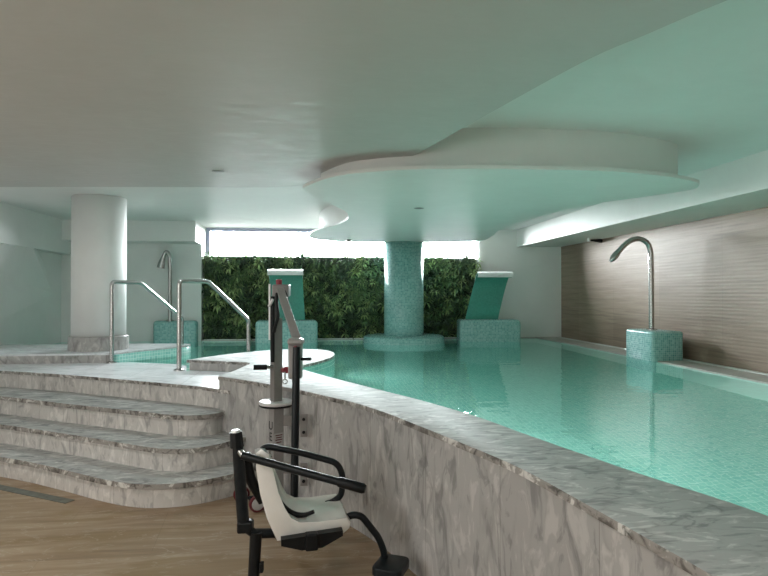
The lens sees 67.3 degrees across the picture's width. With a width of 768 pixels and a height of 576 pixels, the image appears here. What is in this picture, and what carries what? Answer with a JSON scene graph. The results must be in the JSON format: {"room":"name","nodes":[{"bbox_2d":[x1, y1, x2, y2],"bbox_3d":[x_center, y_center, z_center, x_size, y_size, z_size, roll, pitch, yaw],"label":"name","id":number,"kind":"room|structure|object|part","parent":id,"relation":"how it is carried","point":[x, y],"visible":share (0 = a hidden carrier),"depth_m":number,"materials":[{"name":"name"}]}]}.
{"room":"indoor swimming pool","nodes":[
{"label":"indoor swimming pool","id":0,"kind":"room"},
{"bbox_2d":[0,244,52,344],"bbox_3d":[-5.091,0.168,7.474,0.196,1.520,3.622,0,-1,-7],"label":"wall","id":1,"kind":"structure","parent":0,"point":[26,293],"depth_m":8.30,"materials":[{"name":"white paint"}]},
{"bbox_2d":[0,202,70,254],"bbox_3d":[-5.102,-0.853,7.608,0.210,0.535,4.370,0,-1,-7],"label":"trim","id":2,"kind":"structure","parent":1,"relation":"attached to","point":[19,226],"depth_m":8.31,"materials":[{"name":"white paint"}]},
{"bbox_2d":[39,251,60,343],"bbox_3d":[-4.780,0.332,3.027,0.200,3.000,14.120,0,-1,-7],"label":"wall","id":3,"kind":"structure","parent":0,"point":[51,334],"depth_m":9.47,"materials":[{"name":"white paint"}]},
{"bbox_2d":[61,226,205,341],"bbox_3d":[-4.351,0.406,10.199,2.300,3.000,0.630,0,-1,-7],"label":"wall","id":4,"kind":"structure","parent":0,"point":[143,309],"depth_m":9.93,"materials":[{"name":"white paint"}]},
{"bbox_2d":[62,220,201,243],"bbox_3d":[-4.182,-0.935,9.664,2.090,0.330,0.500,0,-1,-7],"label":"trim","id":5,"kind":"structure","parent":4,"relation":"attached to","point":[157,232],"depth_m":9.48,"materials":[{"name":"white paint"}]},
{"bbox_2d":[201,248,482,340],"bbox_3d":[-0.710,0.174,10.393,5.149,1.728,0.297,0,-1,-7],"label":"wall","id":6,"kind":"structure","parent":4,"relation":"attached to","point":[344,295],"depth_m":10.34,"materials":[{"name":"green plant"}]},
{"bbox_2d":[0,477,416,575],"bbox_3d":[-0.086,1.768,1.678,9.020,0.500,10.590,0,-1,-7],"label":"floor","id":7,"kind":"structure","parent":0,"point":[83,536],"depth_m":3.47,"materials":[{"name":"brown wood"}]},
{"bbox_2d":[0,485,73,503],"bbox_3d":[-3.079,1.545,4.518,1.778,0.004,0.075,0,-1,24],"label":"floor drain","id":8,"kind":"object","parent":7,"relation":"on","point":[2,487],"visible":1,"depth_m":4.31,"materials":[{"name":"grey metal"}]},
{"bbox_2d":[0,387,257,507],"bbox_3d":[-3.067,1.293,5.351,4.611,0.525,1.387,0,-1,24],"label":"stairs","id":9,"kind":"structure","parent":7,"relation":"on","point":[130,452],"depth_m":4.62,"materials":[{"name":"grey stone"}]},
{"bbox_2d":[0,374,218,408],"bbox_3d":[-2.981,0.966,6.111,4.230,0.145,1.124,0,-1,22],"label":"pool deck","id":10,"kind":"object","parent":9,"relation":"on","point":[107,388],"visible":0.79,"depth_m":5.48,"materials":[{"name":"white stone"}]},
{"bbox_2d":[0,362,229,393],"bbox_3d":[-2.974,0.879,6.154,4.210,0.030,1.266,0,-1,22],"label":"pool deck","id":11,"kind":"object","parent":10,"relation":"on","point":[155,374],"visible":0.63,"depth_m":5.81,"materials":[{"name":"stone"}]},
{"bbox_2d":[106,280,183,363],"bbox_3d":[-2.946,0.844,7.245,0.110,1.864,1.297,0,-1,21],"label":"handrail","id":12,"kind":"object","parent":11,"relation":"on","point":[111,298],"visible":0.77,"depth_m":6.69,"materials":[{"name":"metal"}]},
{"bbox_2d":[173,278,250,370],"bbox_3d":[-1.918,0.385,6.529,0.110,0.966,1.189,0,-1,25],"label":"handrail","id":13,"kind":"object","parent":11,"relation":"on","point":[182,280],"visible":1,"depth_m":6.08,"materials":[{"name":"metal"}]},
{"bbox_2d":[233,279,311,511],"bbox_3d":[-0.676,0.738,3.940,0.368,1.605,0.856,0,-1,-39],"label":"lift","id":14,"kind":"object","parent":7,"relation":"on","point":[276,405],"visible":0.73,"depth_m":4.08,"materials":[{"name":"grey metal"}]},
{"bbox_3d":[-0.873,0.559,4.070,0.094,0.039,0.038,0,-1,-12],"label":"handle","id":15,"kind":"part","parent":14,"relation":"part of","materials":[{"name":"black plastic"}]},
{"bbox_3d":[-0.814,0.171,4.110,0.018,0.399,0.022,0,-1,-7],"label":"actuator rod","id":16,"kind":"part","parent":14,"relation":"part of","materials":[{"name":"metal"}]},
{"bbox_3d":[-0.692,0.569,4.019,0.046,0.051,0.093,0,-1,-27],"label":"locking knob","id":17,"kind":"part","parent":14,"relation":"part of","materials":[{"name":"red plastic"}]},
{"bbox_3d":[-0.634,0.191,3.860,0.063,0.396,0.479,0,-1,-25],"label":"arm","id":18,"kind":"part","parent":14,"relation":"part of","materials":[{"name":"grey metal"}]},
{"bbox_3d":[-0.560,1.302,4.036,0.050,0.160,0.016,0,-1,0],"label":"bracket plate","id":19,"kind":"part","parent":14,"relation":"part of","materials":[{"name":"grey metal"}]},
{"bbox_3d":[-0.560,0.962,4.040,0.050,0.160,0.016,0,-1,0],"label":"bracket plate","id":20,"kind":"part","parent":14,"relation":"part of","materials":[{"name":"grey metal"}]},
{"bbox_3d":[-0.488,0.442,3.590,0.074,0.022,0.020,0,-1,16],"label":"release lever","id":21,"kind":"part","parent":14,"relation":"part of","materials":[{"name":"black plastic"}]},
{"bbox_2d":[230,347,408,575],"bbox_3d":[-0.291,0.942,3.067,0.863,1.172,0.826,0,-1,16],"label":"chair","id":22,"kind":"object","parent":7,"relation":"on","point":[300,523],"visible":1,"depth_m":2.85,"materials":[{"name":"beige plastic"}]},
{"bbox_3d":[-0.711,0.947,2.861,0.088,0.450,0.060,0,-1,-7],"label":"post","id":23,"kind":"part","parent":22,"relation":"part of","materials":[{"name":"black metal"}]},
{"bbox_3d":[-0.644,1.367,2.857,0.077,0.318,0.066,0,-1,-7],"label":"leg","id":24,"kind":"part","parent":22,"relation":"part of","materials":[{"name":"black plastic"}]},
{"bbox_3d":[-0.442,0.859,2.743,0.491,0.146,0.042,0,-1,7],"label":"armrest","id":25,"kind":"part","parent":22,"relation":"part of","materials":[{"name":"black metal"}]},
{"bbox_3d":[-0.461,1.026,3.160,0.504,0.347,0.037,0,-1,0],"label":"armrest","id":26,"kind":"part","parent":22,"relation":"part of","materials":[{"name":"black metal"}]},
{"bbox_2d":[54,338,767,575],"bbox_3d":[-0.654,1.282,4.502,8.341,1.090,11.520,0,-1,-7],"label":"swimming pool","id":27,"kind":"object","parent":7,"relation":"on","point":[530,456],"visible":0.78,"depth_m":3.22,"materials":[{"name":"tile"}]},
{"bbox_2d":[0,355,108,363],"bbox_3d":[-3.879,1.321,7.324,2.581,1.070,1.430,0,-1,-7],"label":"kerb","id":28,"kind":"object","parent":27,"relation":"attached to","point":[75,358],"visible":0.19,"depth_m":6.63,"materials":[{"name":"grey stone"}]},
{"bbox_2d":[0,343,190,355],"bbox_3d":[-3.879,0.776,7.330,2.581,0.020,1.430,0,-1,-7],"label":"kerb","id":29,"kind":"object","parent":28,"relation":"on","point":[5,349],"visible":0.86,"depth_m":7.17,"materials":[{"name":"stone"}]},
{"bbox_2d":[67,194,128,351],"bbox_3d":[-3.563,-0.180,7.221,0.690,1.890,0.690,0,-1,-7],"label":"round column","id":30,"kind":"structure","parent":29,"relation":"on","point":[98,221],"depth_m":6.95,"materials":[{"name":"white paint"}]},
{"bbox_2d":[153,250,197,342],"bbox_3d":[-3.544,0.580,9.827,0.701,2.444,0.280,0,-1,-7],"label":"spout","id":31,"kind":"object","parent":27,"relation":"on","point":[165,331],"visible":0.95,"depth_m":9.72,"materials":[{"name":"teal tile"}]},
{"bbox_3d":[-1.498,0.818,5.578,0.523,0.080,1.418,0,-1,-29],"label":"marble panel","id":32,"kind":"part","parent":27,"relation":"part of","materials":[{"name":"grey stone"}]},
{"bbox_2d":[255,269,317,343],"bbox_3d":[-1.646,0.743,9.789,1.035,2.117,0.572,0,-1,-7],"label":"cascade","id":33,"kind":"object","parent":27,"relation":"on","point":[308,329],"visible":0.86,"depth_m":9.59,"materials":[{"name":"teal tile"}]},
{"bbox_3d":[-1.639,0.126,9.728,0.607,0.858,0.398,0,-1,-7],"label":"blade","id":34,"kind":"part","parent":33,"relation":"part of","materials":[{"name":"green tile"}]},
{"bbox_2d":[201,337,536,340],"bbox_3d":[0.055,1.399,10.472,6.520,0.980,0.220,0,-1,-7],"label":"ledge","id":35,"kind":"object","parent":27,"relation":"attached to","point":[521,337],"visible":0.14,"depth_m":10.25,"materials":[{"name":"beige stone"}]},
{"bbox_2d":[204,337,456,339],"bbox_3d":[-0.169,0.903,10.366,5.950,0.010,0.030,0,-1,-7],"label":"grate","id":36,"kind":"object","parent":35,"relation":"on","point":[444,337],"visible":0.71,"depth_m":10.25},
{"bbox_2d":[363,241,444,345],"bbox_3d":[0.338,0.516,9.819,1.380,2.572,1.380,0,-1,-7],"label":"column","id":37,"kind":"structure","parent":27,"relation":"on","point":[403,260],"depth_m":9.52,"materials":[{"name":"teal tile"}]},
{"bbox_3d":[0.255,1.131,2.044,0.793,0.780,6.481,0,-1,-23],"label":"marble panel","id":38,"kind":"part","parent":27,"relation":"part of","materials":[{"name":"grey stone"}]},
{"bbox_2d":[457,272,520,341],"bbox_3d":[1.812,0.761,10.068,1.040,2.087,0.540,0,-1,1],"label":"cascade","id":39,"kind":"object","parent":27,"relation":"on","point":[481,323],"visible":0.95,"depth_m":9.85,"materials":[{"name":"teal tile"}]},
{"bbox_3d":[1.810,0.144,10.007,0.779,0.828,0.378,0,-1,1],"label":"blade","id":40,"kind":"part","parent":39,"relation":"part of","materials":[{"name":"green tile"}]},
{"bbox_2d":[609,236,682,361],"bbox_3d":[3.200,0.563,7.200,0.746,2.424,0.620,0,-1,-7],"label":"spout","id":41,"kind":"object","parent":27,"relation":"on","point":[650,344],"visible":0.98,"depth_m":7.11,"materials":[{"name":"teal tile"}]},
{"bbox_2d":[537,337,767,383],"bbox_3d":[3.728,1.342,5.008,0.480,0.980,11.520,0,-1,-7],"label":"ledge","id":42,"kind":"object","parent":27,"relation":"attached to","point":[750,376],"visible":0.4,"depth_m":6.46,"materials":[{"name":"beige stone"}]},
{"bbox_2d":[559,337,767,374],"bbox_3d":[3.875,0.849,5.045,0.060,0.008,11.150,0,-1,-7],"label":"grate","id":43,"kind":"object","parent":42,"relation":"on","point":[559,337],"visible":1,"depth_m":6.62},
{"bbox_2d":[0,0,726,186],"bbox_3d":[-0.428,-1.088,1.185,8.020,0.200,9.430,0,-1,-7],"label":"ceiling","id":44,"kind":"structure","parent":0,"point":[94,93],"depth_m":2.64,"materials":[{"name":"grey paint"}]},
{"bbox_2d":[212,170,223,172],"bbox_3d":[-1.355,-0.949,4.710,0.100,0.004,0.100,0,-1,-7],"label":"recessed light","id":45,"kind":"object","parent":44,"relation":"in","point":[214,171],"visible":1,"depth_m":4.70,"materials":[{"name":"grey metal"}]},
{"bbox_2d":[0,0,767,229],"bbox_3d":[-0.307,-1.237,3.627,9.220,0.150,14.650,0,-1,-7],"label":"ceiling","id":46,"kind":"structure","parent":0,"point":[697,82],"depth_m":3.81,"materials":[{"name":"white paint"}]},
{"bbox_2d":[303,128,698,242],"bbox_3d":[0.699,-0.963,6.904,3.224,0.330,5.796,0,-1,-7],"label":"ceiling canopy","id":47,"kind":"object","parent":46,"relation":"attached to","point":[472,184],"visible":0.93,"depth_m":4.50,"materials":[{"name":"white paint"}]},
{"bbox_2d":[475,230,560,336],"bbox_3d":[2.543,0.414,10.991,1.480,3.000,0.640,0,-1,-7],"label":"wall","id":48,"kind":"structure","parent":0,"point":[532,296],"depth_m":10.80,"materials":[{"name":"white paint"}]},
{"bbox_2d":[561,207,767,372],"bbox_3d":[4.180,0.342,4.064,0.200,3.000,14.120,0,-1,-7],"label":"wall","id":49,"kind":"structure","parent":0,"point":[711,274],"depth_m":7.09,"materials":[{"name":"brown wood"}]},
{"bbox_2d":[588,238,602,242],"bbox_3d":[3.355,-0.755,9.172,0.298,0.060,0.059,0,-1,-26],"label":"spotlight","id":50,"kind":"object","parent":49,"relation":"attached to","point":[589,239],"visible":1,"depth_m":9.16,"materials":[{"name":"black metal"}]},
{"bbox_2d":[517,150,767,246],"bbox_3d":[3.692,-0.999,3.951,0.800,0.320,13.980,0,-1,-7],"label":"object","id":51,"kind":"structure","parent":49,"relation":"attached to","point":[739,185],"depth_m":6.43,"materials":[{"name":"white paint"}]},
{"bbox_3d":[-0.700,0.562,10.741,5.080,2.100,0.390,0,-1,-7],"label":"wall","id":52,"kind":"structure","parent":0,"visible":0},
{"bbox_2d":[206,228,314,255],"bbox_3d":[-0.632,-0.788,10.777,5.220,0.600,0.060,0,-1,-7],"label":"window frame","id":53,"kind":"structure","parent":52,"relation":"in","point":[208,230],"depth_m":10.53,"materials":[{"name":"grey metal"}]},
{"bbox_3d":[-0.632,-0.758,10.777,5.220,0.540,0.060,0,-1,-7],"label":"frame","id":54,"kind":"part","parent":53,"relation":"part of","materials":[{"name":"white metal"}]}
]}

